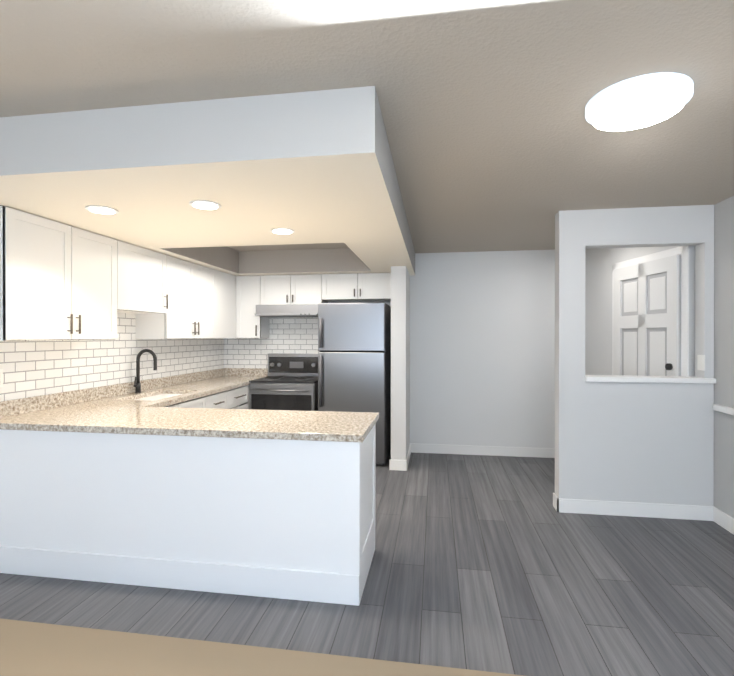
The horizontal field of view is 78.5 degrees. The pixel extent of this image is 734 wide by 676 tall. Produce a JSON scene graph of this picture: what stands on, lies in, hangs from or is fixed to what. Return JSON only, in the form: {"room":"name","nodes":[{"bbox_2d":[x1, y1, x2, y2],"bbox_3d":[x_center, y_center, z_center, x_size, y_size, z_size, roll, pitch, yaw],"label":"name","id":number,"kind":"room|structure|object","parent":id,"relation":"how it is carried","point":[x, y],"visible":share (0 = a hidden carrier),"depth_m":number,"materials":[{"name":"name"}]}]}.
{"room":"kitchen","nodes":[
{"label":"kitchen","id":0,"kind":"room"},
{"bbox_2d":[0,86,414,275],"bbox_3d":[-0.922,-0.896,3.848,2.495,0.270,3.720,0,0,9],"label":"ceiling","id":1,"kind":"structure","parent":0,"point":[310,167],"depth_m":2.08,"materials":[{"name":"grey paint"}]},
{"bbox_2d":[85,205,118,214],"bbox_3d":[-1.558,-0.751,2.641,0.170,0.010,0.170,0,0,9],"label":"recessed light","id":2,"kind":"object","parent":1,"relation":"in","point":[100,209],"visible":0.96,"depth_m":2.62,"materials":[{"name":"white plastic"}]},
{"bbox_2d":[189,200,220,209],"bbox_3d":[-0.915,-0.750,2.543,0.170,0.010,0.170,0,0,9],"label":"recessed light","id":3,"kind":"object","parent":1,"relation":"in","point":[204,205],"visible":0.96,"depth_m":2.53,"materials":[{"name":"white"}]},
{"bbox_2d":[160,243,370,273],"bbox_3d":[-0.857,-0.897,4.460,1.592,0.265,1.542,0,0,9],"label":"ceiling recess","id":4,"kind":"object","parent":1,"relation":"attached to","point":[318,257],"visible":0.5,"depth_m":5.18,"materials":[{"name":"grey paint"}]},
{"bbox_2d":[270,228,294,233],"bbox_3d":[-0.597,-0.753,3.172,0.170,0.010,0.170,0,0,9],"label":"recessed light","id":5,"kind":"object","parent":1,"relation":"in","point":[282,231],"visible":0.98,"depth_m":3.15,"materials":[{"name":"white"}]},
{"bbox_2d":[0,451,733,675],"bbox_3d":[-0.018,1.466,1.899,5.270,0.100,7.720,0,0,9],"label":"floor","id":6,"kind":"structure","parent":0,"point":[496,564],"depth_m":2.46,"materials":[{"name":"grey wood"}]},
{"bbox_2d":[80,432,159,587],"bbox_3d":[-1.422,0.977,2.946,0.577,0.870,0.703,0,0,9],"label":"base cabinet","id":7,"kind":"object","parent":6,"relation":"on","point":[120,475],"depth_m":2.59,"materials":[{"name":"white wood"}]},
{"bbox_2d":[84,376,266,407],"bbox_3d":[-1.753,0.517,4.580,0.627,0.040,2.527,0,0,9],"label":"countertop","id":8,"kind":"structure","parent":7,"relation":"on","point":[218,383],"depth_m":4.30,"materials":[{"name":"beige stone"}]},
{"bbox_2d":[134,349,156,392],"bbox_3d":[-2.000,0.296,4.037,0.213,0.396,0.094,0,0,9],"label":"faucet","id":9,"kind":"object","parent":8,"relation":"on","point":[137,384],"visible":1,"depth_m":4.05,"materials":[{"name":"black metal"}]},
{"bbox_2d":[132,392,179,399],"bbox_3d":[-1.834,0.635,3.962,0.404,0.216,0.724,0,0,9],"label":"sink","id":10,"kind":"object","parent":8,"relation":"in","point":[155,395],"depth_m":4.13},
{"bbox_2d":[160,400,191,407],"bbox_3d":[-1.883,0.975,3.570,0.675,0.870,0.548,0,0,9],"label":"base cabinet","id":11,"kind":"object","parent":6,"relation":"on","point":[179,403],"depth_m":3.77,"materials":[{"name":"white wood"}]},
{"bbox_2d":[160,436,231,593],"bbox_3d":[-0.902,0.978,2.837,0.716,0.870,0.644,0,0,9],"label":"base cabinet","id":12,"kind":"object","parent":6,"relation":"on","point":[207,481],"depth_m":2.52,"materials":[{"name":"white wood"}]},
{"bbox_2d":[192,392,211,407],"bbox_3d":[-1.842,0.974,4.010,0.623,0.870,0.566,0,0,9],"label":"base cabinet","id":13,"kind":"object","parent":6,"relation":"on","point":[197,401],"depth_m":4.14,"materials":[{"name":"white wood"}]},
{"bbox_2d":[212,388,231,407],"bbox_3d":[-1.775,0.972,4.455,0.623,0.870,0.566,0,0,9],"label":"base cabinet","id":14,"kind":"object","parent":6,"relation":"on","point":[219,399],"depth_m":4.54,"materials":[{"name":"white wood"}]},
{"bbox_2d":[232,384,248,407],"bbox_3d":[-1.704,0.970,4.920,0.623,0.870,0.608,0,0,9],"label":"base cabinet","id":15,"kind":"object","parent":6,"relation":"on","point":[240,396],"depth_m":4.96,"materials":[{"name":"white wood"}]},
{"bbox_2d":[0,618,523,675],"bbox_3d":[-0.286,1.417,0.132,4.838,0.012,3.714,0,0,9],"label":"floor carpet","id":16,"kind":"object","parent":6,"relation":"on","point":[27,648],"visible":1,"depth_m":1.96,"materials":[{"name":"beige carpet"}]},
{"bbox_2d":[249,353,317,410],"bbox_3d":[-0.927,0.801,5.368,0.766,1.205,0.704,0,0,9],"label":"stove","id":17,"kind":"object","parent":6,"relation":"on","point":[289,381],"visible":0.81,"depth_m":5.12,"materials":[{"name":"silver metal"}]},
{"bbox_2d":[232,420,377,605],"bbox_3d":[-0.326,0.978,2.744,0.682,0.870,0.656,0,0,9],"label":"base cabinet","id":18,"kind":"object","parent":6,"relation":"on","point":[304,511],"depth_m":2.43,"materials":[{"name":"white wood"}]},
{"bbox_2d":[0,404,378,443],"bbox_3d":[-1.137,0.523,2.857,2.362,0.040,0.695,0,0,9],"label":"countertop","id":19,"kind":"structure","parent":18,"relation":"on","point":[110,419],"depth_m":2.67,"materials":[{"name":"beige stone"}]},
{"bbox_2d":[318,303,390,464],"bbox_3d":[-0.133,0.509,5.222,0.745,1.790,0.736,0,0,9],"label":"fridge","id":20,"kind":"object","parent":6,"relation":"on","point":[354,357],"visible":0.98,"depth_m":4.92,"materials":[{"name":"grey metal"}]},
{"bbox_2d":[0,0,733,252],"bbox_3d":[-0.018,-1.074,1.890,5.270,0.100,7.720,0,0,9],"label":"ceiling","id":21,"kind":"structure","parent":0,"point":[497,141],"depth_m":1.76,"materials":[{"name":"beige paint"}]},
{"bbox_2d":[585,72,693,127],"bbox_3d":[1.155,-1.004,1.924,0.396,0.037,0.396,0,0,9],"label":"recessed light","id":22,"kind":"object","parent":21,"relation":"in","point":[641,99],"visible":1,"depth_m":1.86,"materials":[{"name":"white plastic"}]},
{"bbox_2d":[391,266,412,470],"bbox_3d":[0.396,0.320,5.143,0.174,2.170,0.774,0,0,9],"label":"wall","id":23,"kind":"structure","parent":0,"point":[400,359],"depth_m":4.78,"materials":[{"name":"white paint"}]},
{"bbox_2d":[328,250,554,457],"bbox_3d":[0.541,0.183,5.580,4.870,2.440,0.164,0,0,9],"label":"wall","id":24,"kind":"structure","parent":0,"point":[482,348],"depth_m":5.38,"materials":[{"name":"white paint"}]},
{"bbox_2d":[224,368,267,375],"bbox_3d":[-1.555,0.442,5.810,0.596,0.100,0.020,0,0,9],"label":"backsplash","id":25,"kind":"structure","parent":24,"relation":"attached to","point":[227,371],"depth_m":5.80,"materials":[{"name":"beige stone"}]},
{"bbox_2d":[240,276,268,337],"bbox_3d":[-1.431,-0.380,5.646,0.309,0.766,0.317,0,0,9],"label":"upper cabinet","id":26,"kind":"object","parent":24,"relation":"attached to","point":[251,326],"depth_m":5.49,"materials":[{"name":"white wood"}]},
{"bbox_2d":[224,317,318,367],"bbox_3d":[-1.141,0.046,5.762,1.471,0.887,0.008,0,0,9],"label":"backsplash","id":27,"kind":"structure","parent":24,"relation":"attached to","point":[294,335],"depth_m":5.76,"materials":[{"name":"tile"}]},
{"bbox_2d":[260,274,327,304],"bbox_3d":[-0.868,-0.580,5.560,0.829,0.366,0.317,0,0,9],"label":"upper cabinet","id":28,"kind":"object","parent":24,"relation":"attached to","point":[312,288],"depth_m":5.40,"materials":[{"name":"white wood"}]},
{"bbox_2d":[255,304,317,317],"bbox_3d":[-0.911,-0.326,5.469,0.762,0.136,0.493,0,0,9],"label":"range hood","id":29,"kind":"object","parent":28,"relation":"attached to","point":[291,311],"visible":0.79,"depth_m":5.26,"materials":[{"name":"silver metal"}]},
{"bbox_2d":[328,273,390,301],"bbox_3d":[-0.116,-0.610,5.445,0.924,0.306,0.317,0,0,9],"label":"upper cabinet","id":30,"kind":"object","parent":24,"relation":"attached to","point":[359,286],"depth_m":5.29,"materials":[{"name":"white wood"}]},
{"bbox_2d":[553,205,713,520],"bbox_3d":[2.120,0.190,3.611,1.150,2.440,0.144,0,0,9],"label":"wall","id":31,"kind":"structure","parent":0,"point":[642,442],"depth_m":3.56,"materials":[{"name":"white paint"}]},
{"bbox_2d":[585,375,715,383],"bbox_3d":[2.227,0.329,3.602,0.936,0.038,0.200,0,0,9],"label":"sill","id":32,"kind":"structure","parent":31,"relation":"on","point":[645,379],"depth_m":3.53,"materials":[{"name":"white"}]},
{"bbox_2d":[697,355,704,370],"bbox_3d":[2.591,0.190,3.479,0.006,0.120,0.070,0,0,-4],"label":"switch plate","id":33,"kind":"object","parent":31,"relation":"attached to","point":[700,362],"visible":0.98,"depth_m":3.47,"materials":[{"name":"white plastic"}]},
{"bbox_2d":[585,246,694,375],"bbox_3d":[2.591,0.187,4.428,0.120,2.440,1.584,0,0,-4],"label":"wall","id":34,"kind":"structure","parent":0,"point":[599,262],"depth_m":4.76,"materials":[{"name":"white paint"}]},
{"bbox_2d":[613,255,680,375],"bbox_3d":[2.505,0.357,4.090,0.094,2.078,0.840,0,0,-4],"label":"door","id":35,"kind":"structure","parent":34,"relation":"in","point":[646,318],"depth_m":4.02,"materials":[{"name":"white wood"}]},
{"bbox_2d":[612,246,688,376],"bbox_3d":[2.545,0.328,4.093,0.014,2.160,0.980,0,0,-4],"label":"door frame","id":36,"kind":"structure","parent":34,"relation":"attached to","point":[683,251],"depth_m":3.65,"materials":[{"name":"white wood"}]},
{"bbox_2d":[713,196,733,534],"bbox_3d":[2.457,0.198,1.519,0.164,2.440,7.720,0,0,9],"label":"wall","id":37,"kind":"structure","parent":0,"point":[724,350],"depth_m":3.35,"materials":[{"name":"grey paint"}]},
{"bbox_2d":[713,404,733,414],"bbox_3d":[2.263,0.537,0.821,0.033,0.045,5.280,0,0,9],"label":"wall rail","id":38,"kind":"object","parent":37,"relation":"attached to","point":[723,409],"visible":1,"depth_m":3.30,"materials":[{"name":"white wood"}]},
{"bbox_3d":[-2.500,0.195,2.271,0.150,2.440,7.720,0,0,9],"label":"wall","id":39,"kind":"structure","parent":0,"visible":0},
{"bbox_2d":[0,313,223,401],"bbox_3d":[-2.140,0.132,4.112,0.008,0.727,3.569,0,0,9],"label":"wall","id":40,"kind":"structure","parent":39,"relation":"attached to","point":[31,368],"depth_m":3.66,"materials":[{"name":"tile"}]},
{"bbox_2d":[0,369,2,386],"bbox_3d":[-2.327,0.255,2.827,0.007,0.115,0.070,0,0,9],"label":"electrical outlet plate","id":41,"kind":"object","parent":40,"relation":"attached to","point":[1,377],"visible":1,"depth_m":2.85,"materials":[{"name":"white plastic"}]},
{"bbox_2d":[0,206,123,339],"bbox_3d":[-2.141,-0.371,3.059,0.317,0.766,0.968,0,0,9],"label":"upper cabinet","id":42,"kind":"object","parent":40,"relation":"attached to","point":[59,281],"depth_m":2.91,"materials":[{"name":"white wood"}]},
{"bbox_2d":[0,368,223,415],"bbox_3d":[-2.099,0.448,4.277,0.020,0.100,3.214,0,0,9],"label":"backsplash","id":43,"kind":"structure","parent":40,"relation":"attached to","point":[29,404],"depth_m":3.57,"materials":[{"name":"beige stone"}]},
{"bbox_2d":[124,242,167,313],"bbox_3d":[-2.029,-0.489,3.796,0.317,0.536,0.640,0,0,9],"label":"upper cabinet","id":44,"kind":"object","parent":40,"relation":"attached to","point":[145,270],"depth_m":3.80,"materials":[{"name":"white wood"}]},
{"bbox_2d":[136,256,215,338],"bbox_3d":[-1.915,-0.376,4.548,0.317,0.766,0.997,0,0,9],"label":"upper cabinet","id":45,"kind":"object","parent":40,"relation":"attached to","point":[191,314],"depth_m":4.41,"materials":[{"name":"white wood"}]},
{"bbox_2d":[216,270,239,337],"bbox_3d":[-1.776,-0.379,5.265,0.376,0.766,0.576,0,0,9],"label":"upper cabinet","id":46,"kind":"object","parent":40,"relation":"attached to","point":[227,285],"depth_m":5.29,"materials":[{"name":"white wood"}]}
]}

